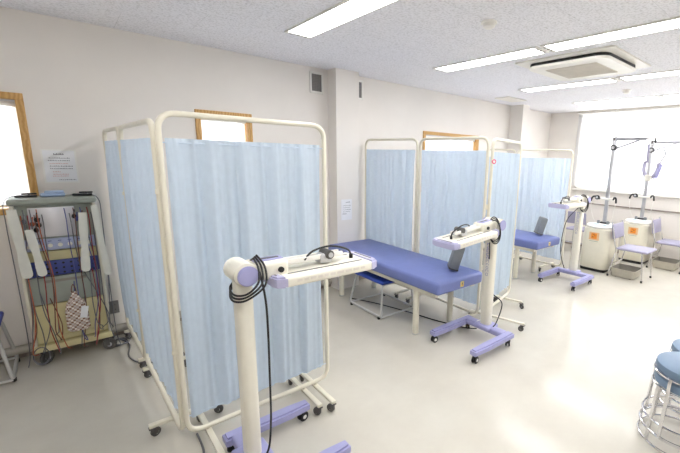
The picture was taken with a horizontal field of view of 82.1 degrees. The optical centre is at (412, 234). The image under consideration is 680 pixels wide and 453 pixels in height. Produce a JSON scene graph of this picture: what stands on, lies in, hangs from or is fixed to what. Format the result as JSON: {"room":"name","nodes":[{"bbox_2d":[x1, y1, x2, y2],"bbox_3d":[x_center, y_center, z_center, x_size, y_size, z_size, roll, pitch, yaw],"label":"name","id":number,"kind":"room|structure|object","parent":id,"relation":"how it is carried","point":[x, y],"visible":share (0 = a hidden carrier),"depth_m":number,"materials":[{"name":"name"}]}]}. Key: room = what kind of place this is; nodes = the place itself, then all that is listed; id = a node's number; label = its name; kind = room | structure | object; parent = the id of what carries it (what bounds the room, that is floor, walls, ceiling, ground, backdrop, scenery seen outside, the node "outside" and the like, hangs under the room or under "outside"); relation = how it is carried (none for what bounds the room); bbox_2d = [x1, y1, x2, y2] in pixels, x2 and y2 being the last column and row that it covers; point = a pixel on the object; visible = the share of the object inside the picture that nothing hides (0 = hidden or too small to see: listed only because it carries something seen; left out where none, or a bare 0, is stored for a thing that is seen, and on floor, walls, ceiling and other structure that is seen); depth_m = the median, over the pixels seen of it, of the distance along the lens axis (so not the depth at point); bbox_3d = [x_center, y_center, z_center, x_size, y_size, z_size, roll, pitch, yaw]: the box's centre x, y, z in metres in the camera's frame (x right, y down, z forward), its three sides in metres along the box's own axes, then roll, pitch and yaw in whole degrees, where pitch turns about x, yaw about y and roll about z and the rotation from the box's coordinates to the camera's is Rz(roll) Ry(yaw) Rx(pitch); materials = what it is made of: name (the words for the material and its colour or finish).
{"room":"physical therapy room","nodes":[
{"label":"physical therapy room","id":0,"kind":"room"},
{"bbox_2d":[0,6,550,348],"bbox_3d":[-1.005,-0.631,4.741,10.430,2.600,0.140,-9,15,-42],"label":"wall","id":1,"kind":"structure","parent":0,"point":[76,80],"depth_m":3.36,"materials":[{"name":"white paint"}]},
{"bbox_2d":[0,91,38,214],"bbox_3d":[-3.362,-0.543,2.542,1.205,0.885,0.150,-9,15,-42],"label":"window","id":2,"kind":"structure","parent":1,"relation":"in","point":[18,97],"depth_m":2.85,"materials":[{"name":"brown wood"}]},
{"bbox_2d":[0,99,29,206],"bbox_3d":[-3.355,-0.543,2.535,1.107,0.786,0.050,-9,15,-42],"label":"roller blind","id":3,"kind":"object","parent":2,"relation":"attached to","point":[13,175],"visible":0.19,"depth_m":2.87,"materials":[{"name":"white fabric"}]},
{"bbox_2d":[40,149,79,182],"bbox_3d":[-2.772,-0.538,3.015,0.205,0.260,0.005,-9,15,-42],"label":"paper notice","id":4,"kind":"object","parent":1,"relation":"attached to","point":[59,165],"visible":1,"depth_m":3.01,"materials":[{"name":"white paper"}]},
{"bbox_2d":[110,300,119,313],"bbox_3d":[-2.647,0.644,3.397,0.070,0.115,0.012,-9,15,-42],"label":"wall outlet","id":5,"kind":"object","parent":1,"relation":"attached to","point":[115,303],"visible":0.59,"depth_m":3.40,"materials":[{"name":"grey plastic"}]},
{"bbox_2d":[0,279,331,357],"bbox_3d":[-2.877,0.872,3.188,4.980,0.078,0.079,-9,15,-42],"label":"pipe","id":6,"kind":"object","parent":1,"relation":"attached to","point":[20,349],"visible":0.06,"depth_m":3.01,"materials":[{"name":"grey metal"}]},
{"bbox_2d":[194,109,252,141],"bbox_3d":[-1.889,-0.770,3.864,0.520,0.890,0.150,-9,15,-42],"label":"window","id":7,"kind":"structure","parent":1,"relation":"in","point":[248,126],"depth_m":3.73,"materials":[{"name":"brown wood"}]},
{"bbox_2d":[201,119,245,141],"bbox_3d":[-1.882,-0.770,3.857,0.422,0.791,0.050,-9,15,-42],"label":"roller blind","id":8,"kind":"object","parent":7,"relation":"attached to","point":[220,130],"visible":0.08,"depth_m":3.81,"materials":[{"name":"white fabric"}]},
{"bbox_2d":[0,249,483,359],"bbox_3d":[-1.527,0.707,4.458,8.700,0.060,0.008,-9,15,-42],"label":"baseboard","id":9,"kind":"structure","parent":1,"relation":"attached to","point":[360,277],"depth_m":3.31,"materials":[{"name":"plastic"}]},
{"bbox_2d":[309,71,323,93],"bbox_3d":[-1.080,-1.711,4.318,0.170,0.230,0.012,-9,15,-42],"label":"air vent","id":10,"kind":"object","parent":1,"relation":"in","point":[315,78],"visible":1,"depth_m":4.31,"materials":[{"name":"white plastic"}]},
{"bbox_2d":[312,73,321,91],"bbox_3d":[-1.081,-1.711,4.319,0.130,0.190,0.010,-9,15,-42],"label":"grille","id":11,"kind":"object","parent":10,"relation":"attached to","point":[316,77],"depth_m":4.32,"materials":[{"name":"grey metal"}]},
{"bbox_2d":[327,68,358,289],"bbox_3d":[-0.834,-0.614,4.682,0.310,2.600,0.180,-9,15,-42],"label":"column","id":12,"kind":"structure","parent":1,"relation":"attached to","point":[343,85],"depth_m":4.53,"materials":[{"name":"paint"}]},
{"bbox_2d":[341,199,351,219],"bbox_3d":[-0.799,-0.302,4.659,0.150,0.250,0.005,-9,15,-42],"label":"paper notice","id":13,"kind":"object","parent":1,"relation":"attached to","point":[346,205],"visible":1,"depth_m":4.66,"materials":[{"name":"white paper"}]},
{"bbox_2d":[359,80,362,99],"bbox_3d":[-0.672,-1.773,4.684,0.170,0.230,0.012,-9,15,-42],"label":"air vent","id":14,"kind":"object","parent":1,"relation":"in","point":[360,81],"visible":0.39,"depth_m":4.72,"materials":[{"name":"white plastic"}]},
{"bbox_2d":[359,82,361,97],"bbox_3d":[-0.672,-1.774,4.685,0.130,0.190,0.010,-9,15,-42],"label":"grille","id":15,"kind":"object","parent":14,"relation":"attached to","point":[360,83],"depth_m":4.71,"materials":[{"name":"grey metal"}]},
{"bbox_2d":[422,131,478,150],"bbox_3d":[0.577,-1.144,6.078,1.280,0.885,0.150,-9,15,-42],"label":"window","id":16,"kind":"structure","parent":1,"relation":"in","point":[476,143],"depth_m":5.85,"materials":[{"name":"brown wood"}]},
{"bbox_2d":[425,135,474,149],"bbox_3d":[0.584,-1.143,6.071,1.182,0.786,0.050,-9,15,-42],"label":"roller blind","id":17,"kind":"object","parent":16,"relation":"attached to","point":[430,144],"visible":0.09,"depth_m":6.00,"materials":[{"name":"white fabric"}]},
{"bbox_2d":[507,105,529,156],"bbox_3d":[1.884,-1.018,7.069,0.200,2.600,0.260,-9,15,-42],"label":"column","id":18,"kind":"structure","parent":1,"relation":"attached to","point":[519,114],"depth_m":6.81,"materials":[{"name":"paint"}]},
{"bbox_2d":[0,243,679,452],"bbox_3d":[1.536,1.326,2.243,10.550,0.100,7.930,-9,15,-42],"label":"floor","id":19,"kind":"structure","parent":0,"point":[576,378],"depth_m":2.81,"materials":[{"name":"beige plastic"}]},
{"bbox_2d":[0,311,19,383],"bbox_3d":[-3.195,0.845,2.589,0.700,0.436,0.432,-9,15,-42],"label":"chair","id":20,"kind":"object","parent":19,"relation":"on","point":[12,374],"visible":1,"depth_m":2.77,"materials":[{"name":"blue metal"}]},
{"bbox_2d":[2,194,130,367],"bbox_3d":[-2.693,0.330,3.027,0.637,1.300,0.299,-9,15,-42],"label":"cart","id":21,"kind":"object","parent":19,"relation":"on","point":[53,221],"visible":0.93,"depth_m":2.91,"materials":[{"name":"grey metal"}]},
{"bbox_2d":[6,210,32,278],"bbox_3d":[-2.756,0.074,2.690,0.079,0.501,0.012,-9,15,-42],"label":"strap","id":22,"kind":"object","parent":21,"relation":"hanging from","point":[15,228],"visible":1,"depth_m":2.69,"materials":[{"name":"white plastic"}]},
{"bbox_2d":[14,193,36,197],"bbox_3d":[-2.816,-0.286,2.788,0.065,0.027,0.122,12,15,41],"label":"paddle","id":23,"kind":"object","parent":21,"relation":"on","point":[22,195],"visible":1,"depth_m":2.78,"materials":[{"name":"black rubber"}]},
{"bbox_2d":[24,229,46,276],"bbox_3d":[-2.694,0.135,2.743,0.080,0.350,0.012,-9,15,-42],"label":"strap","id":24,"kind":"object","parent":21,"relation":"hanging from","point":[32,242],"visible":1,"depth_m":2.74,"materials":[{"name":"white fabric"}]},
{"bbox_2d":[40,190,64,196],"bbox_3d":[-2.714,-0.309,2.889,0.140,0.041,0.090,-9,15,-42],"label":"folded cloth","id":25,"kind":"object","parent":21,"relation":"on","point":[54,193],"visible":1,"depth_m":2.87,"materials":[{"name":"blue fabric"}]},
{"bbox_2d":[65,284,90,331],"bbox_3d":[-2.598,0.564,2.963,0.142,0.374,0.054,-9,15,-42],"label":"drawstring bag","id":26,"kind":"object","parent":21,"relation":"hanging from","point":[76,311],"visible":1,"depth_m":2.96,"materials":[{"name":"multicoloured fabric"}]},
{"bbox_2d":[72,191,92,195],"bbox_3d":[-2.582,-0.322,2.998,0.122,0.027,0.065,-7,14,-36],"label":"paddle","id":27,"kind":"object","parent":21,"relation":"on","point":[80,193],"visible":1,"depth_m":2.99,"materials":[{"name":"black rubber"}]},
{"bbox_2d":[78,212,90,271],"bbox_3d":[-2.505,0.059,2.921,0.077,0.461,0.012,-9,15,-42],"label":"strap","id":28,"kind":"object","parent":21,"relation":"hanging from","point":[82,216],"visible":1,"depth_m":2.92,"materials":[{"name":"white fabric"}]},
{"bbox_2d":[90,205,111,274],"bbox_3d":[-2.427,0.048,2.988,0.074,0.560,0.012,-9,15,-42],"label":"strap","id":29,"kind":"object","parent":21,"relation":"hanging from","point":[95,214],"visible":1,"depth_m":2.98,"materials":[{"name":"white fabric"}]},
{"bbox_2d":[119,339,152,362],"bbox_3d":[-2.314,0.969,3.163,0.694,0.016,0.116,9,13,32],"label":"power cord","id":30,"kind":"object","parent":19,"relation":"on","point":[132,359],"visible":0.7,"depth_m":3.14,"materials":[{"name":"grey plastic"}]},
{"bbox_2d":[196,433,204,452],"bbox_3d":[-1.086,1.246,1.980,0.052,0.012,0.708,-6,14,-32],"label":"power cord","id":31,"kind":"object","parent":19,"relation":"on","point":[197,434],"visible":1,"depth_m":2.19,"materials":[{"name":"grey plastic"}]},
{"bbox_2d":[102,111,335,452],"bbox_3d":[-1.613,0.178,2.578,2.294,1.836,0.895,7,13,25],"label":"folding screen","id":32,"kind":"object","parent":19,"relation":"on","point":[229,199],"visible":0.98,"depth_m":2.19,"materials":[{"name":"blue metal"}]},
{"bbox_2d":[104,140,140,340],"bbox_3d":[-2.261,0.041,2.989,0.052,1.506,0.732,-9,16,-44],"label":"curtain","id":33,"kind":"object","parent":32,"relation":"hanging from","point":[121,241],"depth_m":2.94,"materials":[{"name":"blue fabric"}]},
{"bbox_2d":[120,138,177,408],"bbox_3d":[-1.605,0.193,2.329,0.062,1.506,0.977,-9,16,-42],"label":"curtain","id":34,"kind":"object","parent":32,"relation":"hanging from","point":[136,155],"depth_m":2.24,"materials":[{"name":"blue fabric"}]},
{"bbox_2d":[164,138,322,417],"bbox_3d":[-0.901,0.229,2.258,0.833,1.506,0.052,-9,16,-42],"label":"curtain","id":35,"kind":"object","parent":32,"relation":"hanging from","point":[229,199],"depth_m":2.16,"materials":[{"name":"blue fabric"}]},
{"bbox_2d":[222,245,376,452],"bbox_3d":[-0.585,0.643,2.077,0.811,1.183,0.544,-9,15,-42],"label":"medical equipment stand","id":36,"kind":"object","parent":19,"relation":"on","point":[279,272],"visible":1,"depth_m":1.87,"materials":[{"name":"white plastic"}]},
{"bbox_2d":[264,245,376,288],"bbox_3d":[-0.493,0.133,2.046,0.602,0.144,0.276,-9,15,-42],"label":"lamp","id":37,"kind":"object","parent":36,"relation":"attached to","point":[283,272],"depth_m":1.96,"materials":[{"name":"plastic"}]},
{"bbox_2d":[350,271,412,319],"bbox_3d":[-0.336,0.611,4.245,0.490,0.401,0.591,-9,15,-42],"label":"stool","id":38,"kind":"object","parent":19,"relation":"on","point":[375,278],"visible":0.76,"depth_m":4.09,"materials":[{"name":"metal"}]},
{"bbox_2d":[328,239,481,334],"bbox_3d":[-0.174,0.529,4.171,0.620,0.600,1.843,-9,15,-42],"label":"bed","id":39,"kind":"object","parent":19,"relation":"on","point":[430,276],"visible":0.9,"depth_m":3.71,"materials":[{"name":"blue leather"}]},
{"bbox_2d":[447,248,464,270],"bbox_3d":[0.419,0.209,3.655,0.149,0.257,0.150,2,11,0],"label":"bolster","id":40,"kind":"object","parent":39,"relation":"on","point":[456,256],"visible":0.77,"depth_m":3.59,"materials":[{"name":"grey plastic"}]},
{"bbox_2d":[352,298,476,328],"bbox_3d":[-0.046,0.829,4.134,1.577,0.038,0.051,8,13,29],"label":"power cord","id":41,"kind":"object","parent":19,"relation":"on","point":[352,298],"visible":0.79,"depth_m":4.13,"materials":[{"name":"black plastic"}]},
{"bbox_2d":[364,136,524,330],"bbox_3d":[0.227,-0.112,4.220,2.147,1.860,0.991,6,12,19],"label":"folding screen","id":42,"kind":"object","parent":19,"relation":"on","point":[454,183],"visible":0.71,"depth_m":4.17,"materials":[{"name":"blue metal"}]},
{"bbox_2d":[366,149,414,250],"bbox_3d":[-0.290,-0.259,4.696,0.844,1.529,0.059,12,15,42],"label":"curtain","id":43,"kind":"object","parent":42,"relation":"hanging from","point":[389,173],"depth_m":4.65,"materials":[{"name":"blue fabric"}]},
{"bbox_2d":[419,150,485,303],"bbox_3d":[0.373,-0.106,4.039,0.049,1.529,0.872,-9,15,-42],"label":"curtain","id":44,"kind":"object","parent":42,"relation":"hanging from","point":[452,181],"depth_m":3.96,"materials":[{"name":"blue fabric"}]},
{"bbox_2d":[490,152,519,296],"bbox_3d":[0.950,-0.087,4.053,0.052,1.519,0.773,9,14,32],"label":"curtain","id":45,"kind":"object","parent":42,"relation":"hanging from","point":[505,177],"depth_m":4.10,"materials":[{"name":"blue fabric"}]},
{"bbox_2d":[430,217,513,363],"bbox_3d":[0.524,0.428,3.346,0.822,1.164,0.544,-9,15,-42],"label":"stand","id":46,"kind":"object","parent":19,"relation":"on","point":[488,229],"visible":1,"depth_m":3.39,"materials":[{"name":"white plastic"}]},
{"bbox_2d":[432,224,498,249],"bbox_3d":[0.456,-0.009,3.183,0.603,0.165,0.276,-9,15,-42],"label":"machine arm","id":47,"kind":"object","parent":46,"relation":"attached to","point":[459,238],"depth_m":3.10,"materials":[{"name":"white plastic"}]},
{"bbox_2d":[483,149,573,270],"bbox_3d":[1.748,-0.436,6.133,0.460,1.824,1.549,-9,15,-42],"label":"folding screen","id":48,"kind":"object","parent":19,"relation":"on","point":[543,181],"visible":0.42,"depth_m":5.82,"materials":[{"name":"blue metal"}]},
{"bbox_2d":[484,157,490,242],"bbox_3d":[1.425,-0.547,6.458,0.059,1.494,0.532,-9,15,-42],"label":"curtain","id":49,"kind":"object","parent":48,"relation":"hanging from","point":[489,157],"depth_m":6.52,"materials":[{"name":"fabric"}]},
{"bbox_2d":[514,157,570,259],"bbox_3d":[1.950,-0.418,5.895,0.055,1.494,0.852,-9,15,-42],"label":"curtain","id":50,"kind":"object","parent":48,"relation":"hanging from","point":[543,181],"depth_m":5.81,"materials":[{"name":"blue fabric"}]},
{"bbox_2d":[513,229,559,278],"bbox_3d":[1.256,0.209,5.959,0.620,0.600,1.843,-9,15,-42],"label":"bed","id":51,"kind":"object","parent":19,"relation":"on","point":[524,240],"visible":0.45,"depth_m":5.33,"materials":[{"name":"blue leather"}]},
{"bbox_2d":[534,216,547,234],"bbox_3d":[1.854,-0.128,5.525,0.149,0.257,0.150,2,11,0],"label":"bolster","id":52,"kind":"object","parent":51,"relation":"on","point":[542,221],"visible":1,"depth_m":5.46,"materials":[{"name":"grey leather"}]},
{"bbox_2d":[538,194,593,290],"bbox_3d":[2.076,0.079,5.143,0.771,1.224,0.544,-9,15,-42],"label":"stand","id":53,"kind":"object","parent":19,"relation":"on","point":[579,202],"visible":1,"depth_m":5.27,"materials":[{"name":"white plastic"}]},
{"bbox_2d":[548,196,586,208],"bbox_3d":[2.029,-0.433,4.981,0.602,0.144,0.276,-9,15,-42],"label":"medical device arm","id":54,"kind":"object","parent":53,"relation":"attached to","point":[566,202],"depth_m":4.91,"materials":[{"name":"white plastic"}]},
{"bbox_2d":[561,209,586,248],"bbox_3d":[3.091,-0.070,7.095,0.526,0.803,0.440,-9,15,-42],"label":"chair","id":55,"kind":"object","parent":19,"relation":"on","point":[571,219],"visible":0.27,"depth_m":6.94,"materials":[{"name":"purple plastic"}]},
{"bbox_2d":[579,137,656,272],"bbox_3d":[3.086,-0.432,5.785,0.490,2.030,0.783,-9,15,-42],"label":"machine","id":56,"kind":"object","parent":19,"relation":"on","point":[598,247],"visible":0.93,"depth_m":5.85,"materials":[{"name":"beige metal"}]},
{"bbox_2d":[642,142,665,186],"bbox_3d":[3.389,-0.983,5.383,0.091,0.623,0.272,-9,15,-42],"label":"halter","id":57,"kind":"object","parent":56,"relation":"hanging from","point":[656,173],"visible":1,"depth_m":5.40,"materials":[{"name":"fabric"}]},
{"bbox_2d":[644,175,651,180],"bbox_3d":[3.335,-0.800,5.422,0.020,0.090,0.090,-9,15,-42],"label":"cup","id":58,"kind":"object","parent":57,"relation":"on","point":[646,177],"depth_m":5.41,"materials":[{"name":"white"}]},
{"bbox_2d":[611,263,643,279],"bbox_3d":[3.182,0.556,5.695,0.375,0.135,0.355,-9,15,-42],"label":"storage bin","id":59,"kind":"object","parent":19,"relation":"on","point":[630,272],"visible":0.98,"depth_m":5.64,"materials":[{"name":"beige plastic"}]},
{"bbox_2d":[606,220,656,282],"bbox_3d":[3.228,0.233,5.619,0.440,0.803,0.526,-9,15,-42],"label":"chair","id":60,"kind":"object","parent":19,"relation":"on","point":[618,228],"visible":0.96,"depth_m":5.61,"materials":[{"name":"purple plastic"}]},
{"bbox_2d":[618,140,679,263],"bbox_3d":[4.004,-0.518,6.344,0.490,2.030,0.783,-9,15,-42],"label":"machine","id":61,"kind":"object","parent":19,"relation":"on","point":[637,230],"visible":0.9,"depth_m":6.41,"materials":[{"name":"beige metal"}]},
{"bbox_2d":[637,366,679,452],"bbox_3d":[1.627,1.038,2.296,0.438,0.426,0.438,11,15,38],"label":"round stool","id":62,"kind":"object","parent":19,"relation":"on","point":[662,382],"visible":0.66,"depth_m":2.27,"materials":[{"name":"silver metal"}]},
{"bbox_2d":[638,351,679,447],"bbox_3d":[1.629,0.962,2.281,0.438,0.426,0.438,6,12,18],"label":"round stool","id":63,"kind":"object","parent":62,"relation":"on","point":[668,363],"visible":0.97,"depth_m":2.24,"materials":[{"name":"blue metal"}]},
{"bbox_2d":[646,216,679,273],"bbox_3d":[4.126,0.156,6.127,0.440,0.803,0.526,-9,15,-42],"label":"chair","id":64,"kind":"object","parent":19,"relation":"on","point":[656,224],"visible":0.95,"depth_m":6.12,"materials":[{"name":"purple plastic"}]},
{"bbox_2d":[652,256,678,270],"bbox_3d":[4.123,0.478,6.215,0.375,0.135,0.355,-9,15,-42],"label":"storage bin","id":65,"kind":"object","parent":19,"relation":"on","point":[666,263],"visible":0.96,"depth_m":6.16,"materials":[{"name":"beige plastic"}]},
{"bbox_2d":[659,339,679,414],"bbox_3d":[1.969,0.978,2.643,0.438,0.426,0.438,8,13,30],"label":"round stool","id":66,"kind":"object","parent":19,"relation":"on","point":[675,346],"visible":0.38,"depth_m":2.64,"materials":[{"name":"silver metal"}]},
{"bbox_2d":[0,0,679,113],"bbox_3d":[1.613,-1.319,1.708,10.550,0.100,7.930,-9,15,-42],"label":"ceiling","id":67,"kind":"structure","parent":0,"point":[401,41],"depth_m":3.04,"materials":[{"name":"white paint"}]},
{"bbox_2d":[284,0,398,38],"bbox_3d":[-0.515,-1.513,2.652,0.215,0.018,1.240,-9,15,-42],"label":"recessed light","id":68,"kind":"object","parent":67,"relation":"in","point":[345,11],"visible":1,"depth_m":2.65,"materials":[{"name":"white plastic"}]},
{"bbox_2d":[481,19,496,29],"bbox_3d":[0.541,-1.478,2.703,0.110,0.045,0.110,-9,15,-42],"label":"smoke detector","id":69,"kind":"object","parent":67,"relation":"attached to","point":[488,24],"visible":1,"depth_m":2.67,"materials":[{"name":"white plastic"}]},
{"bbox_2d":[432,46,548,71],"bbox_3d":[0.712,-1.700,3.754,0.215,0.018,1.240,-9,15,-42],"label":"recessed light","id":70,"kind":"object","parent":67,"relation":"in","point":[531,51],"visible":0.99,"depth_m":3.65,"materials":[{"name":"white plastic"}]},
{"bbox_2d":[495,96,526,101],"bbox_3d":[1.569,-2.151,6.099,0.500,0.012,0.280,-9,15,-42],"label":"ceiling hatch","id":71,"kind":"object","parent":67,"relation":"attached to","point":[508,98],"visible":1,"depth_m":6.06,"materials":[{"name":"white plastic"}]},
{"bbox_2d":[518,77,620,91],"bbox_3d":[1.940,-1.887,4.856,0.215,0.018,1.240,-9,15,-42],"label":"recessed light","id":72,"kind":"object","parent":67,"relation":"in","point":[605,80],"visible":1,"depth_m":4.76,"materials":[{"name":"white plastic"}]},
{"bbox_2d":[515,45,650,80],"bbox_3d":[1.683,-1.651,3.796,0.950,0.072,0.950,-9,15,-42],"label":"air conditioner","id":73,"kind":"object","parent":67,"relation":"attached to","point":[609,60],"visible":1,"depth_m":3.61,"materials":[{"name":"white plastic"}]},
{"bbox_2d":[546,62,617,78],"bbox_3d":[1.682,-1.621,3.803,0.500,0.010,0.500,-9,15,-42],"label":"grille","id":74,"kind":"object","parent":73,"relation":"attached to","point":[593,68],"depth_m":3.76,"materials":[{"name":"beige plastic"}]},
{"bbox_2d":[540,16,679,51],"bbox_3d":[1.567,-1.490,2.838,0.215,0.018,1.240,-9,15,-42],"label":"recessed light","id":75,"kind":"object","parent":67,"relation":"in","point":[674,22],"visible":1,"depth_m":2.86,"materials":[{"name":"white plastic"}]},
{"bbox_2d":[572,95,661,104],"bbox_3d":[3.116,-2.066,5.911,0.215,0.018,1.240,-9,15,-42],"label":"recessed light","id":76,"kind":"object","parent":67,"relation":"in","point":[656,96],"visible":1,"depth_m":5.84,"materials":[{"name":"white plastic"}]},
{"bbox_2d":[622,89,630,93],"bbox_3d":[2.834,-1.889,5.065,0.110,0.045,0.110,-9,15,-42],"label":"smoke detector","id":77,"kind":"object","parent":67,"relation":"attached to","point":[625,91],"visible":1,"depth_m":5.03,"materials":[{"name":"white plastic"}]},
{"bbox_2d":[616,69,679,80],"bbox_3d":[2.794,-1.677,3.940,0.215,0.018,1.240,-9,15,-42],"label":"recessed light","id":78,"kind":"object","parent":67,"relation":"in","point":[677,71],"visible":1,"depth_m":4.14,"materials":[{"name":"white plastic"}]},
{"bbox_2d":[660,94,679,97],"bbox_3d":[3.970,-1.856,4.995,0.215,0.018,1.240,-9,15,-42],"label":"recessed light","id":79,"kind":"object","parent":67,"relation":"in","point":[668,95],"visible":1,"depth_m":5.35,"materials":[{"name":"white plastic"}]},
{"bbox_2d":[547,112,679,259],"bbox_3d":[5.379,-0.576,5.390,0.140,2.600,7.530,-9,15,-42],"label":"wall","id":80,"kind":"structure","parent":0,"point":[563,126],"depth_m":7.12,"materials":[{"name":"white paint"}]},
{"bbox_2d":[565,240,654,258],"bbox_3d":[5.288,0.677,5.593,0.008,0.060,7.530,-9,15,-42],"label":"baseboard","id":81,"kind":"structure","parent":80,"relation":"attached to","point":[565,240],"depth_m":7.72,"materials":[{"name":"plastic"}]},
{"bbox_2d":[572,112,679,198],"bbox_3d":[5.184,-1.147,5.458,0.170,1.469,5.740,-9,15,-42],"label":"window","id":82,"kind":"structure","parent":80,"relation":"in","point":[575,188],"depth_m":6.94,"materials":[{"name":"white plastic"}]},
{"bbox_2d":[571,109,617,188],"bbox_3d":[3.422,-1.602,7.246,0.050,1.435,0.708,-9,15,-42],"label":"roller blind","id":83,"kind":"object","parent":82,"relation":"attached to","point":[596,128],"visible":0.87,"depth_m":7.24,"materials":[{"name":"white fabric"}]},
{"bbox_2d":[611,105,679,194],"bbox_3d":[4.296,-1.387,6.308,0.050,1.435,1.868,-9,15,-42],"label":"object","id":84,"kind":"structure","parent":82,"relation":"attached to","point":[661,122],"depth_m":6.57,"materials":[{"name":"white plastic"}]},
{"bbox_2d":[589,203,679,213],"bbox_3d":[5.306,-0.143,5.421,0.024,0.022,7.530,-9,15,-42],"label":"trim","id":85,"kind":"structure","parent":80,"relation":"attached to","point":[589,203],"depth_m":6.83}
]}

